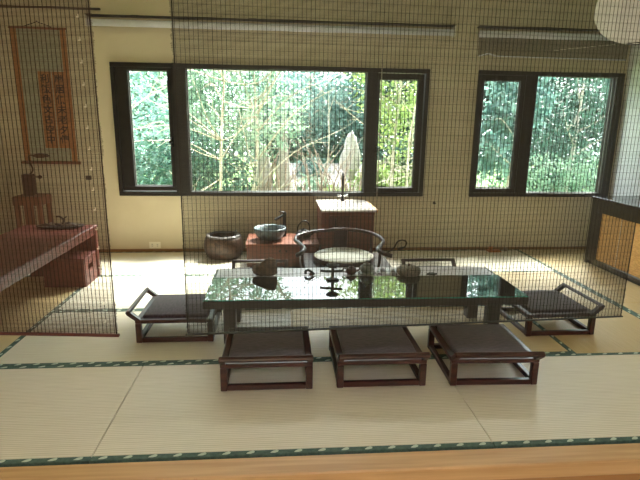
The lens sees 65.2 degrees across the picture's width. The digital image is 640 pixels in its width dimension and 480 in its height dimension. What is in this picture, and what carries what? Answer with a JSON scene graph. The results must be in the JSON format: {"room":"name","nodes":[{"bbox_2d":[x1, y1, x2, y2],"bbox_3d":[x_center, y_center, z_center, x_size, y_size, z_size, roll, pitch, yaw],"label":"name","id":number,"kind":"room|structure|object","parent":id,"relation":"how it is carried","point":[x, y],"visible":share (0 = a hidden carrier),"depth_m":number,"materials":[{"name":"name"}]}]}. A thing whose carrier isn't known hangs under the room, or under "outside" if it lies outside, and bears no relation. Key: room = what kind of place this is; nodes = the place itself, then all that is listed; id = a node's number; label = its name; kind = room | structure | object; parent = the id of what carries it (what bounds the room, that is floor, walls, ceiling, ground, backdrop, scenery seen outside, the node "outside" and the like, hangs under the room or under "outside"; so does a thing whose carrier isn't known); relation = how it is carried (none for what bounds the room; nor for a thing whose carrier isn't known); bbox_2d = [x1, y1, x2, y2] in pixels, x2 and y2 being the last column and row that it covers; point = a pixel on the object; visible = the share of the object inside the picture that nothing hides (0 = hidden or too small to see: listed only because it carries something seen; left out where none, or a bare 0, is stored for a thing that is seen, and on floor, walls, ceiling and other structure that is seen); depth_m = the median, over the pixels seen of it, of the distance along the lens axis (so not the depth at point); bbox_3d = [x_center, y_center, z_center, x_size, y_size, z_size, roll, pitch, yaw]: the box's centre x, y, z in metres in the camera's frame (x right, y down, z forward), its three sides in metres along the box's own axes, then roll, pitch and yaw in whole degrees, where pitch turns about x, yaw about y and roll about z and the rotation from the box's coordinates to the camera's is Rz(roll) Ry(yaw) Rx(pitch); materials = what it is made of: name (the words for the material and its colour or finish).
{"room":"tea room","nodes":[
{"label":"tea room","id":0,"kind":"room"},
{"bbox_2d":[0,121,13,233],"bbox_3d":[-3.056,-0.122,1.015,0.180,3.550,8.600,0,13,-4],"label":"wall","id":1,"kind":"structure","parent":0,"point":[4,180],"depth_m":5.22,"materials":[{"name":"beige paint"}]},
{"bbox_2d":[0,0,628,248],"bbox_3d":[0.042,-1.141,5.543,7.070,3.550,0.180,0,13,-4],"label":"wall","id":2,"kind":"structure","parent":0,"point":[134,222],"depth_m":5.36,"materials":[{"name":"beige paint"}]},
{"bbox_2d":[8,22,75,163],"bbox_3d":[-2.826,-1.491,5.123,0.590,1.416,0.033,0,13,-4],"label":"scroll","id":3,"kind":"object","parent":2,"relation":"attached to","point":[47,112],"visible":0.38,"depth_m":5.13,"materials":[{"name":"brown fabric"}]},
{"bbox_2d":[20,6,100,9],"bbox_3d":[-2.733,-2.300,4.942,1.087,0.018,0.027,0,13,-4],"label":"rail","id":4,"kind":"object","parent":2,"relation":"attached to","point":[44,7],"visible":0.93,"depth_m":4.93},
{"bbox_2d":[149,242,160,247],"bbox_3d":[-1.841,0.057,5.579,0.124,0.072,0.009,0,13,-4],"label":"wall outlet","id":5,"kind":"object","parent":2,"relation":"attached to","point":[151,244],"visible":1,"depth_m":5.58,"materials":[{"name":"beige plastic"}]},
{"bbox_2d":[84,14,256,29],"bbox_3d":[-1.482,-2.180,5.033,1.680,0.120,0.099,0,13,-4],"label":"roller blind","id":6,"kind":"object","parent":2,"relation":"attached to","point":[156,24],"depth_m":4.99,"materials":[{"name":"beige fabric"}]},
{"bbox_2d":[245,19,280,30],"bbox_3d":[-0.580,-2.186,5.103,0.353,0.110,0.099,0,13,-4],"label":"roller blind","id":7,"kind":"object","parent":2,"relation":"attached to","point":[261,26],"depth_m":5.07,"materials":[{"name":"fabric"}]},
{"bbox_2d":[109,62,429,196],"bbox_3d":[-0.495,-1.163,5.420,3.337,1.372,0.166,0,13,-4],"label":"window","id":8,"kind":"structure","parent":2,"relation":"in","point":[119,71],"depth_m":5.33,"materials":[{"name":"black metal"}]},
{"bbox_2d":[270,20,305,30],"bbox_3d":[-0.328,-2.188,5.122,0.355,0.104,0.099,0,13,-4],"label":"roller blind","id":9,"kind":"object","parent":2,"relation":"attached to","point":[288,26],"depth_m":5.09,"materials":[{"name":"fabric"}]},
{"bbox_2d":[296,21,330,31],"bbox_3d":[-0.070,-2.187,5.143,0.346,0.104,0.099,0,13,-4],"label":"roller blind","id":10,"kind":"object","parent":2,"relation":"attached to","point":[309,29],"depth_m":5.11,"materials":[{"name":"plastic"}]},
{"bbox_2d":[325,21,353,32],"bbox_3d":[0.196,-2.190,5.163,0.286,0.110,0.099,0,13,-4],"label":"roller blind","id":11,"kind":"object","parent":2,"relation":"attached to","point":[338,28],"depth_m":5.13,"materials":[{"name":"fabric"}]},
{"bbox_2d":[100,246,585,251],"bbox_3d":[0.032,0.107,5.734,6.710,0.031,0.018,0,13,-4],"label":"baseboard","id":12,"kind":"structure","parent":2,"relation":"attached to","point":[418,248],"depth_m":5.61,"materials":[{"name":"brown wood"}]},
{"bbox_2d":[350,22,379,33],"bbox_3d":[0.458,-2.191,5.184,0.297,0.110,0.099,0,13,-4],"label":"roller blind","id":13,"kind":"object","parent":2,"relation":"attached to","point":[365,29],"depth_m":5.15,"materials":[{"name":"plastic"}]},
{"bbox_2d":[376,23,404,33],"bbox_3d":[0.723,-2.192,5.204,0.288,0.104,0.099,0,13,-4],"label":"roller blind","id":14,"kind":"object","parent":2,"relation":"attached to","point":[389,30],"depth_m":5.17,"materials":[{"name":"fabric"}]},
{"bbox_2d":[376,49,382,199],"bbox_3d":[0.649,-1.297,5.402,0.010,1.735,0.017,0,13,-4],"label":"pull cord","id":15,"kind":"object","parent":14,"relation":"hanging from","point":[382,49],"visible":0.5,"depth_m":5.46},
{"bbox_2d":[402,24,427,34],"bbox_3d":[0.980,-2.191,5.225,0.258,0.104,0.099,0,13,-4],"label":"roller blind","id":16,"kind":"object","parent":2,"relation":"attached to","point":[414,31],"depth_m":5.19,"materials":[{"name":"fabric"}]},
{"bbox_2d":[428,24,451,35],"bbox_3d":[1.243,-2.194,5.245,0.238,0.110,0.099,0,13,-4],"label":"roller blind","id":17,"kind":"object","parent":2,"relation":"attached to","point":[440,32],"depth_m":5.21,"materials":[{"name":"beige fabric"}]},
{"bbox_2d":[468,70,624,196],"bbox_3d":[2.534,-1.180,5.672,1.657,1.372,0.135,0,13,-4],"label":"window","id":18,"kind":"structure","parent":2,"relation":"in","point":[481,74],"depth_m":5.61,"materials":[{"name":"black metal"}]},
{"bbox_2d":[479,26,624,60],"bbox_3d":[2.534,-2.108,5.370,1.730,0.304,0.093,0,13,-4],"label":"roller blind","id":19,"kind":"object","parent":2,"relation":"attached to","point":[537,34],"visible":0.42,"depth_m":5.31,"materials":[{"name":"grey fabric"}]},
{"bbox_2d":[609,45,639,195],"bbox_3d":[3.813,-0.151,1.551,0.180,3.550,8.600,0,13,-4],"label":"wall","id":20,"kind":"structure","parent":0,"point":[631,59],"depth_m":5.51,"materials":[{"name":"white paint"}]},
{"bbox_2d":[499,473,639,479],"bbox_3d":[0.311,1.175,2.225,6.706,0.284,0.040,0,13,-4],"label":"trim","id":21,"kind":"structure","parent":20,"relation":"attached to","point":[617,476],"depth_m":2.25,"materials":[{"name":"brown wood"}]},
{"bbox_3d":[0.167,0.725,4.038,6.706,0.328,3.610,0,13,-4],"label":"platform","id":22,"kind":"object","parent":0,"visible":0},
{"bbox_2d":[0,277,82,356],"bbox_3d":[-2.597,0.560,3.788,1.136,0.032,1.796,0,13,-4],"label":"mat","id":23,"kind":"object","parent":22,"relation":"on","point":[7,342],"visible":0.4,"depth_m":3.86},
{"bbox_2d":[0,224,100,291],"bbox_3d":[-2.297,0.337,3.620,0.635,0.488,2.130,0,13,-4],"label":"table","id":24,"kind":"object","parent":23,"relation":"on","point":[60,242],"visible":0.29,"depth_m":3.90,"materials":[{"name":"red paint"}]},
{"bbox_2d":[36,215,71,228],"bbox_3d":[-2.310,-0.164,4.444,0.420,0.109,0.210,0,13,-4],"label":"dish","id":25,"kind":"object","parent":24,"relation":"on","point":[50,225],"visible":0.38,"depth_m":4.42,"materials":[{"name":"black ceramic"}]},
{"bbox_2d":[43,251,96,287],"bbox_3d":[-2.231,0.256,4.477,0.358,0.256,0.298,0,13,-4],"label":"wooden box","id":26,"kind":"object","parent":23,"relation":"on","point":[66,254],"visible":0.32,"depth_m":4.35,"materials":[{"name":"red paint"}]},
{"bbox_2d":[0,363,143,466],"bbox_3d":[-2.045,0.867,2.513,2.036,0.032,0.896,0,13,-4],"label":"mat","id":27,"kind":"object","parent":22,"relation":"on","point":[54,414],"visible":0.94,"depth_m":2.53,"materials":[{"name":"beige wicker"}]},
{"bbox_2d":[26,251,204,276],"bbox_3d":[-2.252,0.249,5.133,2.036,0.032,0.896,0,13,-4],"label":"mat","id":28,"kind":"object","parent":22,"relation":"on","point":[122,263],"visible":0.33,"depth_m":5.13,"materials":[{"name":"beige wicker"}]},
{"bbox_2d":[12,194,52,224],"bbox_3d":[-2.959,-0.135,5.203,0.275,0.665,0.260,0,13,-4],"label":"stand","id":29,"kind":"object","parent":28,"relation":"on","point":[36,200],"visible":0.17,"depth_m":5.04,"materials":[{"name":"brown wood"}]},
{"bbox_2d":[23,153,48,195],"bbox_3d":[-2.874,-0.666,5.084,0.280,0.425,0.090,0,13,-4],"label":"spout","id":30,"kind":"object","parent":29,"relation":"on","point":[38,155],"visible":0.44,"depth_m":5.04,"materials":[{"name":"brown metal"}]},
{"bbox_2d":[56,275,211,310],"bbox_3d":[-1.166,0.451,4.339,1.796,0.032,0.896,0,13,-4],"label":"mat","id":31,"kind":"object","parent":22,"relation":"on","point":[127,289],"visible":0.33,"depth_m":4.37,"materials":[{"name":"beige wicker"}]},
{"bbox_2d":[233,259,287,267],"bbox_3d":[-0.519,0.345,4.266,0.500,0.224,0.558,0,13,-4],"label":"chair","id":32,"kind":"object","parent":31,"relation":"on","point":[260,261],"visible":0.03,"depth_m":4.48,"materials":[{"name":"brown wood"}]},
{"bbox_2d":[0,308,290,366],"bbox_3d":[-1.097,0.657,3.466,1.796,0.032,0.896,0,13,-4],"label":"mat","id":33,"kind":"object","parent":22,"relation":"on","point":[123,349],"visible":0.43,"depth_m":3.24,"materials":[{"name":"beige wicker"}]},
{"bbox_2d":[125,287,220,342],"bbox_3d":[-1.006,0.512,3.526,0.558,0.224,0.500,0,13,-4],"label":"chair","id":34,"kind":"object","parent":33,"relation":"on","point":[161,308],"visible":0.67,"depth_m":3.33,"materials":[{"name":"brown wood"}]},
{"bbox_2d":[143,294,209,317],"bbox_3d":[-0.977,0.464,3.517,0.420,0.036,0.420,0,13,-4],"label":"cushion","id":35,"kind":"object","parent":34,"relation":"on","point":[162,305],"depth_m":3.44,"materials":[{"name":"brown fabric"}]},
{"bbox_2d":[202,268,528,343],"bbox_3d":[0.284,0.461,3.523,2.075,0.360,0.710,0,13,-4],"label":"table","id":36,"kind":"object","parent":33,"relation":"on","point":[216,272],"visible":0.33,"depth_m":3.27,"materials":[{"name":"brown wood"}]},
{"bbox_2d":[217,268,268,277],"bbox_3d":[-0.560,0.240,3.652,0.370,0.005,0.223,0,13,-4],"label":"table runner","id":37,"kind":"object","parent":36,"relation":"on","point":[222,270],"depth_m":3.63,"materials":[{"name":"fabric"}]},
{"bbox_2d":[252,258,277,275],"bbox_3d":[-0.397,0.192,3.583,0.185,0.127,0.108,0,13,-4],"label":"rock","id":38,"kind":"object","parent":37,"relation":"on","point":[270,259],"visible":0.49,"depth_m":3.55,"materials":[{"name":"stone"}]},
{"bbox_2d":[273,268,346,276],"bbox_3d":[-0.074,0.240,3.684,0.533,0.005,0.209,0,13,-4],"label":"table runner","id":39,"kind":"object","parent":36,"relation":"on","point":[298,269],"depth_m":3.68,"materials":[{"name":"fabric"}]},
{"bbox_2d":[344,264,359,273],"bbox_3d":[0.231,0.210,3.651,0.113,0.078,0.084,9,15,30],"label":"teapot","id":40,"kind":"object","parent":39,"relation":"on","point":[354,270],"visible":0.42,"depth_m":3.64,"materials":[{"name":"brown ceramic"}]},
{"bbox_2d":[360,261,374,275],"bbox_3d":[0.343,0.198,3.651,0.124,0.105,0.124,0,13,-4],"label":"lidded pot","id":41,"kind":"object","parent":39,"relation":"on","point":[372,267],"visible":0.38,"depth_m":3.62,"materials":[{"name":"ceramic"}]},
{"bbox_2d":[321,263,338,281],"bbox_3d":[0.080,0.225,3.489,0.146,0.110,0.094,9,16,32],"label":"stand","id":42,"kind":"object","parent":36,"relation":"on","point":[332,268],"visible":0.27,"depth_m":3.47,"materials":[{"name":"black metal"}]},
{"bbox_2d":[418,266,490,275],"bbox_3d":[0.993,0.234,3.773,0.568,0.005,0.222,0,13,-4],"label":"table runner","id":43,"kind":"object","parent":36,"relation":"on","point":[457,269],"depth_m":3.78,"materials":[{"name":"fabric"}]},
{"bbox_2d":[375,269,397,275],"bbox_3d":[0.494,0.229,3.694,0.178,0.030,0.138,5,14,16],"label":"tray","id":44,"kind":"object","parent":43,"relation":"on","point":[383,271],"visible":0.44,"depth_m":3.67,"materials":[{"name":"wood"}]},
{"bbox_2d":[397,265,420,276],"bbox_3d":[0.649,0.212,3.653,0.174,0.084,0.174,0,13,-4],"label":"teapot","id":45,"kind":"object","parent":43,"relation":"on","point":[410,266],"visible":0.44,"depth_m":3.60,"materials":[{"name":"ceramic"}]},
{"bbox_2d":[198,255,246,274],"bbox_3d":[-0.338,0.241,5.282,1.796,0.032,0.896,0,13,-4],"label":"mat","id":46,"kind":"object","parent":22,"relation":"on","point":[204,266],"visible":0.06,"depth_m":5.13,"materials":[{"name":"beige wicker"}]},
{"bbox_2d":[204,231,243,260],"bbox_3d":[-1.040,0.058,5.406,0.426,0.249,0.426,0,13,-4],"label":"clay piece","id":47,"kind":"object","parent":46,"relation":"on","point":[216,233],"visible":0.39,"depth_m":5.26,"materials":[{"name":"brown ceramic"}]},
{"bbox_2d":[245,233,318,267],"bbox_3d":[-0.389,0.112,5.188,0.725,0.262,0.507,0,13,-4],"label":"base cabinet","id":48,"kind":"object","parent":46,"relation":"on","point":[289,240],"visible":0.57,"depth_m":4.95,"materials":[{"name":"brown wood"}]},
{"bbox_2d":[254,224,285,238],"bbox_3d":[-0.512,-0.070,5.113,0.330,0.122,0.330,0,13,-4],"label":"stone basin","id":49,"kind":"object","parent":48,"relation":"in","point":[281,232],"visible":0.5,"depth_m":5.02,"materials":[{"name":"grey stone"}]},
{"bbox_2d":[279,211,285,234],"bbox_3d":[-0.412,-0.170,5.213,0.136,0.273,0.044,-6,15,-27],"label":"tap","id":50,"kind":"object","parent":48,"relation":"on","point":[284,213],"visible":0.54,"depth_m":5.21,"materials":[{"name":"black metal"}]},
{"bbox_2d":[296,220,310,238],"bbox_3d":[-0.163,-0.111,5.157,0.179,0.190,0.163,10,16,34],"label":"kettle","id":51,"kind":"object","parent":48,"relation":"on","point":[303,229],"visible":0.49,"depth_m":5.14,"materials":[{"name":"black metal"}]},
{"bbox_2d":[317,200,377,250],"bbox_3d":[0.260,-0.076,5.275,0.563,0.604,0.701,0,13,-4],"label":"base cabinet","id":52,"kind":"object","parent":46,"relation":"on","point":[363,203],"visible":0.38,"depth_m":4.94,"materials":[{"name":"brown wood"}]},
{"bbox_2d":[337,177,347,196],"bbox_3d":[0.250,-0.571,5.411,0.122,0.300,0.093,0,13,-4],"label":"tap","id":53,"kind":"object","parent":52,"relation":"on","point":[338,195],"visible":0.44,"depth_m":5.44,"materials":[{"name":"black metal"}]},
{"bbox_2d":[90,357,493,463],"bbox_3d":[-0.131,0.859,2.662,1.796,0.032,0.896,0,13,-4],"label":"mat","id":54,"kind":"object","parent":22,"relation":"on","point":[171,411],"visible":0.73,"depth_m":2.50,"materials":[{"name":"beige wicker"}]},
{"bbox_2d":[218,326,313,390],"bbox_3d":[-0.306,0.663,2.925,0.500,0.224,0.558,0,13,-4],"label":"chair","id":55,"kind":"object","parent":54,"relation":"on","point":[291,348],"visible":0.85,"depth_m":2.76,"materials":[{"name":"brown wood"}]},
{"bbox_2d":[229,327,304,356],"bbox_3d":[-0.307,0.608,2.942,0.420,0.036,0.420,0,13,-4],"label":"cushion","id":56,"kind":"object","parent":55,"relation":"on","point":[291,342],"depth_m":2.90,"materials":[{"name":"brown fabric"}]},
{"bbox_2d":[329,324,430,387],"bbox_3d":[0.328,0.660,2.976,0.500,0.224,0.558,0,13,-4],"label":"chair","id":57,"kind":"object","parent":54,"relation":"on","point":[385,345],"visible":0.88,"depth_m":2.83,"materials":[{"name":"brown wood"}]},
{"bbox_2d":[336,325,415,353],"bbox_3d":[0.327,0.605,2.993,0.420,0.036,0.420,0,13,-4],"label":"cushion","id":58,"kind":"object","parent":57,"relation":"on","point":[385,339],"depth_m":2.96,"materials":[{"name":"brown fabric"}]},
{"bbox_2d":[0,443,639,479],"bbox_3d":[0.313,0.998,2.189,6.706,0.075,0.120,0,13,-4],"label":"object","id":59,"kind":"structure","parent":22,"relation":"attached to","point":[604,459],"depth_m":2.15,"materials":[{"name":"brown wood"}]},
{"bbox_2d":[291,305,570,358],"bbox_3d":[0.697,0.649,3.606,1.796,0.032,0.896,0,13,-4],"label":"mat","id":60,"kind":"object","parent":22,"relation":"on","point":[319,339],"visible":0.21,"depth_m":3.58,"materials":[{"name":"beige wicker"}]},
{"bbox_2d":[373,250,555,271],"bbox_3d":[1.457,0.233,5.422,1.796,0.032,0.896,0,13,-4],"label":"mat","id":61,"kind":"object","parent":22,"relation":"on","point":[395,251],"visible":0.23,"depth_m":5.47,"materials":[{"name":"beige wicker"}]},
{"bbox_2d":[441,352,639,448],"bbox_3d":[1.664,0.851,2.802,1.796,0.032,0.896,0,13,-4],"label":"mat","id":62,"kind":"object","parent":22,"relation":"on","point":[577,398],"visible":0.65,"depth_m":2.67,"materials":[{"name":"beige wicker"}]},
{"bbox_2d":[427,324,545,385],"bbox_3d":[0.971,0.661,3.011,0.500,0.224,0.558,0,13,-3],"label":"chair","id":63,"kind":"object","parent":62,"relation":"on","point":[461,343],"visible":0.99,"depth_m":2.89,"materials":[{"name":"brown wood"}]},
{"bbox_2d":[437,324,526,352],"bbox_3d":[0.970,0.606,3.028,0.420,0.036,0.420,0,13,-3],"label":"cushion","id":64,"kind":"object","parent":63,"relation":"on","point":[457,337],"depth_m":3.01,"materials":[{"name":"brown fabric"}]},
{"bbox_2d":[493,272,639,353],"bbox_3d":[2.009,0.540,4.147,0.896,0.032,1.796,0,13,-4],"label":"mat","id":65,"kind":"object","parent":22,"relation":"on","point":[619,334],"visible":0.44,"depth_m":3.63,"materials":[{"name":"beige wicker"}]},
{"bbox_2d":[500,283,604,335],"bbox_3d":[1.690,0.504,3.723,0.558,0.224,0.500,-1,13,-6],"label":"chair","id":66,"kind":"object","parent":65,"relation":"on","point":[589,329],"visible":0.41,"depth_m":3.52,"materials":[{"name":"brown wood"}]},
{"bbox_2d":[523,290,586,312],"bbox_3d":[1.661,0.456,3.708,0.420,0.036,0.420,-1,13,-6],"label":"cushion","id":67,"kind":"object","parent":66,"relation":"on","point":[532,290],"depth_m":3.61,"materials":[{"name":"brown fabric"}]},
{"bbox_2d":[517,249,639,302],"bbox_3d":[2.912,0.330,5.097,1.046,0.032,1.796,0,13,-4],"label":"mat","id":68,"kind":"object","parent":22,"relation":"on","point":[632,292],"visible":0.31,"depth_m":4.87,"materials":[{"name":"beige wicker"}]},
{"bbox_2d":[584,196,639,285],"bbox_3d":[3.245,0.204,4.006,0.565,0.720,2.810,0,13,-4],"label":"base cabinet","id":69,"kind":"object","parent":68,"relation":"on","point":[634,266],"visible":0.54,"depth_m":4.88,"materials":[{"name":"woven bamboo"},{"name":"dark wood"}]},
{"bbox_2d":[617,303,639,316],"bbox_3d":[3.015,0.639,3.787,1.046,0.032,0.896,0,13,-4],"label":"mat","id":70,"kind":"object","parent":22,"relation":"on","point":[634,308],"visible":0.62,"depth_m":4.07,"materials":[{"name":"beige wicker"}]},
{"bbox_3d":[0.628,0.443,4.479,1.796,0.032,0.896,0,13,-4],"label":"mat","id":71,"kind":"object","parent":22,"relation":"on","visible":0},
{"bbox_2d":[294,228,391,267],"bbox_3d":[0.203,0.177,4.516,0.881,0.457,0.842,0,13,-4],"label":"armchair","id":72,"kind":"object","parent":71,"relation":"on","point":[302,246],"visible":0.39,"depth_m":4.63,"materials":[{"name":"brown wood"}]},
{"bbox_2d":[313,247,373,267],"bbox_3d":[0.219,0.157,4.631,0.567,0.074,0.567,0,13,-4],"label":"round cushion","id":73,"kind":"object","parent":72,"relation":"on","point":[334,248],"visible":0.35,"depth_m":4.52,"materials":[{"name":"beige fabric"}]},
{"bbox_2d":[401,258,455,266],"bbox_3d":[1.016,0.339,4.386,0.500,0.224,0.558,0,13,-4],"label":"chair","id":74,"kind":"object","parent":71,"relation":"on","point":[420,259],"visible":0.02,"depth_m":4.60,"materials":[{"name":"brown wood"}]},
{"bbox_3d":[0.396,-1.846,0.974,7.070,0.120,8.780,0,13,-4],"label":"ceiling","id":75,"kind":"structure","parent":0,"visible":0},
{"bbox_2d":[594,0,639,44],"bbox_3d":[2.244,-1.853,3.447,0.566,0.945,0.555,0,13,-4],"label":"paper lantern","id":76,"kind":"object","parent":75,"relation":"hanging from","point":[617,2],"visible":0.41,"depth_m":3.41,"materials":[{"name":"beige paper"}]},
{"bbox_3d":[0.347,-1.777,1.594,6.704,0.298,0.240,0,13,-4],"label":"trim","id":77,"kind":"structure","parent":75,"relation":"attached to","visible":0},
{"bbox_2d":[0,0,119,336],"bbox_3d":[-1.537,-0.629,1.741,1.523,2.052,0.030,1,13,0],"label":"slat blind","id":78,"kind":"object","parent":77,"relation":"hanging from","point":[77,161],"visible":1,"depth_m":1.83,"materials":[{"name":"brown wood"}]},
{"bbox_2d":[169,0,639,335],"bbox_3d":[0.425,-0.636,1.881,1.911,2.050,0.032,-1,13,-8],"label":"slat blind","id":79,"kind":"object","parent":77,"relation":"hanging from","point":[265,130],"visible":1,"depth_m":1.95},
{"label":"outside","id":80,"kind":"structure","parent":0,"visible":0},
{"bbox_2d":[339,136,360,184],"bbox_3d":[0.668,-1.810,11.100,0.380,1.231,0.353,-11,17,-40],"label":"closed parasol","id":81,"kind":"object","parent":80,"point":[349,141],"visible":0.46,"depth_m":10.98,"materials":[{"name":"fabric"}]},
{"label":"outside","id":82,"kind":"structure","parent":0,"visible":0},
{"bbox_2d":[141,154,596,189],"bbox_3d":[0.708,-2.252,18.740,38.000,0.200,25.800,0,13,-4],"label":"ground","id":83,"kind":"structure","parent":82,"point":[478,177],"depth_m":17.57,"materials":[{"name":"green plant"}]},
{"bbox_2d":[132,86,166,108],"bbox_3d":[-3.315,-1.356,7.241,2.154,3.202,1.017,0,13,-4],"label":"bare tree","id":84,"kind":"object","parent":83,"relation":"on","point":[162,86],"visible":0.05,"depth_m":7.42,"materials":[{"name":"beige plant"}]},
{"bbox_2d":[129,71,194,183],"bbox_3d":[-3.708,-2.085,8.555,3.097,4.013,2.126,0,13,-4],"label":"tree","id":85,"kind":"object","parent":83,"relation":"on","point":[153,115],"visible":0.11,"depth_m":8.51,"materials":[{"name":"green plant"}]},
{"bbox_2d":[130,69,251,180],"bbox_3d":[-4.527,-4.155,13.499,5.444,6.060,2.669,0,13,-3],"label":"tree","id":86,"kind":"object","parent":83,"relation":"on","point":[161,77],"visible":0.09,"depth_m":13.35,"materials":[{"name":"green plant"}]},
{"bbox_2d":[136,130,246,190],"bbox_3d":[-3.069,-1.553,11.274,2.949,1.914,1.552,0,13,-4],"label":"bush","id":87,"kind":"object","parent":83,"relation":"on","point":[198,142],"visible":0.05,"depth_m":11.04,"materials":[{"name":"green plant"}]},
{"bbox_2d":[134,130,257,190],"bbox_3d":[-2.327,-0.892,8.328,2.585,1.855,1.607,0,13,-4],"label":"bush","id":88,"kind":"object","parent":83,"relation":"on","point":[162,166],"visible":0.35,"depth_m":8.15,"materials":[{"name":"green plant"}]},
{"bbox_2d":[131,69,284,190],"bbox_3d":[-1.491,-1.800,7.119,2.379,4.173,1.184,-3,14,-16],"label":"bare tree","id":89,"kind":"object","parent":83,"relation":"on","point":[217,137],"visible":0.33,"depth_m":7.33,"materials":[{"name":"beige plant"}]},
{"bbox_2d":[157,69,336,189],"bbox_3d":[-1.300,-2.162,8.931,3.257,4.066,2.262,0,13,-4],"label":"tree","id":90,"kind":"object","parent":83,"relation":"on","point":[254,74],"visible":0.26,"depth_m":8.76,"materials":[{"name":"green plant"}]},
{"bbox_2d":[256,146,271,189],"bbox_3d":[-1.146,-1.151,10.040,0.378,1.582,0.365,0,13,-4],"label":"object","id":91,"kind":"object","parent":83,"relation":"on","point":[268,165],"visible":0.2,"depth_m":9.85,"materials":[{"name":"beige stone"}]},
{"bbox_2d":[274,114,293,188],"bbox_3d":[-0.716,-1.488,9.941,0.383,2.295,0.303,5,14,18],"label":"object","id":92,"kind":"object","parent":83,"relation":"on","point":[282,154],"visible":0.22,"depth_m":9.88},
{"bbox_2d":[217,71,396,166],"bbox_3d":[-0.313,-3.094,13.856,5.018,3.657,2.594,0,13,-4],"label":"tree","id":93,"kind":"object","parent":83,"relation":"on","point":[306,134],"visible":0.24,"depth_m":13.44,"materials":[{"name":"green plant"}]},
{"bbox_2d":[238,71,391,183],"bbox_3d":[-0.229,-3.713,15.566,4.868,4.332,2.651,-2,13,-10],"label":"tree","id":94,"kind":"object","parent":83,"relation":"on","point":[275,152],"visible":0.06,"depth_m":15.16,"materials":[{"name":"green plant"}]},
{"bbox_2d":[290,163,361,190],"bbox_3d":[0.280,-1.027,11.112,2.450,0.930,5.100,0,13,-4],"label":"garden path","id":95,"kind":"structure","parent":83,"relation":"on","point":[291,164],"depth_m":12.31,"materials":[{"name":"beige stone"}]},
{"bbox_2d":[217,137,388,190],"bbox_3d":[-0.302,-1.273,9.714,3.347,1.504,0.411,0,13,-4],"label":"clump","id":96,"kind":"object","parent":95,"relation":"on","point":[319,160],"visible":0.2,"depth_m":9.71,"materials":[{"name":"beige plant"}]},
{"bbox_2d":[293,177,330,185],"bbox_3d":[-0.127,-1.064,10.489,1.012,0.682,0.746,0,13,-4],"label":"bush","id":97,"kind":"object","parent":95,"relation":"on","point":[311,181],"visible":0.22,"depth_m":10.40,"materials":[{"name":"green plant"}]},
{"bbox_2d":[294,157,330,177],"bbox_3d":[-0.190,-1.743,12.314,1.008,0.655,0.728,0,13,-4],"label":"bush","id":98,"kind":"object","parent":95,"relation":"on","point":[310,165],"visible":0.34,"depth_m":12.19,"materials":[{"name":"green plant"}]},
{"bbox_2d":[355,168,396,183],"bbox_3d":[1.225,-1.286,10.995,0.970,0.623,0.772,0,13,-4],"label":"bush","id":99,"kind":"object","parent":95,"relation":"on","point":[379,178],"visible":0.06,"depth_m":10.87,"materials":[{"name":"green plant"}]},
{"bbox_2d":[345,163,411,190],"bbox_3d":[1.577,-1.318,11.438,1.691,1.182,2.470,12,18,41],"label":"bush","id":100,"kind":"object","parent":95,"relation":"on","point":[387,168],"visible":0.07,"depth_m":11.06,"materials":[{"name":"green plant"}]},
{"bbox_2d":[350,80,415,183],"bbox_3d":[1.593,-1.664,8.475,2.450,3.372,0.820,-3,14,-18],"label":"bare tree","id":101,"kind":"object","parent":95,"relation":"on","point":[408,155],"visible":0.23,"depth_m":8.70,"materials":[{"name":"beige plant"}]},
{"bbox_2d":[307,76,358,183],"bbox_3d":[0.188,-1.811,10.144,1.869,2.863,0.925,0,13,-4],"label":"bare tree","id":102,"kind":"object","parent":83,"relation":"on","point":[324,76],"visible":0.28,"depth_m":10.29,"materials":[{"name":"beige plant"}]},
{"bbox_2d":[341,73,415,183],"bbox_3d":[1.465,-2.359,10.197,2.658,3.940,2.063,0,13,-4],"label":"tree","id":103,"kind":"object","parent":83,"relation":"on","point":[412,104],"visible":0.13,"depth_m":10.03,"materials":[{"name":"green plant"}]},
{"bbox_2d":[377,132,413,182],"bbox_3d":[2.495,-1.731,12.195,2.902,1.953,1.518,0,13,-4],"label":"bush","id":104,"kind":"object","parent":83,"relation":"on","point":[396,148],"visible":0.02,"depth_m":11.83,"materials":[{"name":"green plant"}]},
{"bbox_2d":[344,73,499,180],"bbox_3d":[3.088,-4.304,14.546,5.421,6.087,2.640,0,13,-2],"label":"tree","id":105,"kind":"object","parent":83,"relation":"on","point":[411,85],"visible":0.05,"depth_m":14.34,"materials":[{"name":"green plant"}]},
{"bbox_2d":[477,77,558,186],"bbox_3d":[3.044,-1.439,8.250,1.575,3.080,1.243,0,13,-4],"label":"tree","id":106,"kind":"object","parent":83,"relation":"on","point":[495,93],"visible":0.27,"depth_m":8.09,"materials":[{"name":"green plant"}]},
{"bbox_2d":[477,146,600,191],"bbox_3d":[4.341,-1.073,9.093,3.190,1.269,1.299,0,13,-4],"label":"bush","id":107,"kind":"object","parent":83,"relation":"on","point":[586,153],"visible":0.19,"depth_m":8.97,"materials":[{"name":"green plant"}]},
{"bbox_2d":[482,77,607,191],"bbox_3d":[6.633,-4.184,14.258,5.514,6.092,2.639,2,13,7],"label":"tree","id":108,"kind":"object","parent":83,"relation":"on","point":[550,80],"visible":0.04,"depth_m":13.97,"materials":[{"name":"green plant"}]},
{"bbox_2d":[485,77,610,191],"bbox_3d":[4.992,-3.768,9.407,3.506,7.144,5.387,11,17,37],"label":"tree","id":109,"kind":"object","parent":83,"relation":"on","point":[570,111],"visible":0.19,"depth_m":10.09,"materials":[{"name":"green plant"}]},
{"bbox_2d":[502,134,599,191],"bbox_3d":[5.825,-1.655,12.286,2.919,1.952,1.564,0,13,-4],"label":"bush","id":110,"kind":"object","parent":83,"relation":"on","point":[542,152],"visible":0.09,"depth_m":11.98,"materials":[{"name":"green plant"}]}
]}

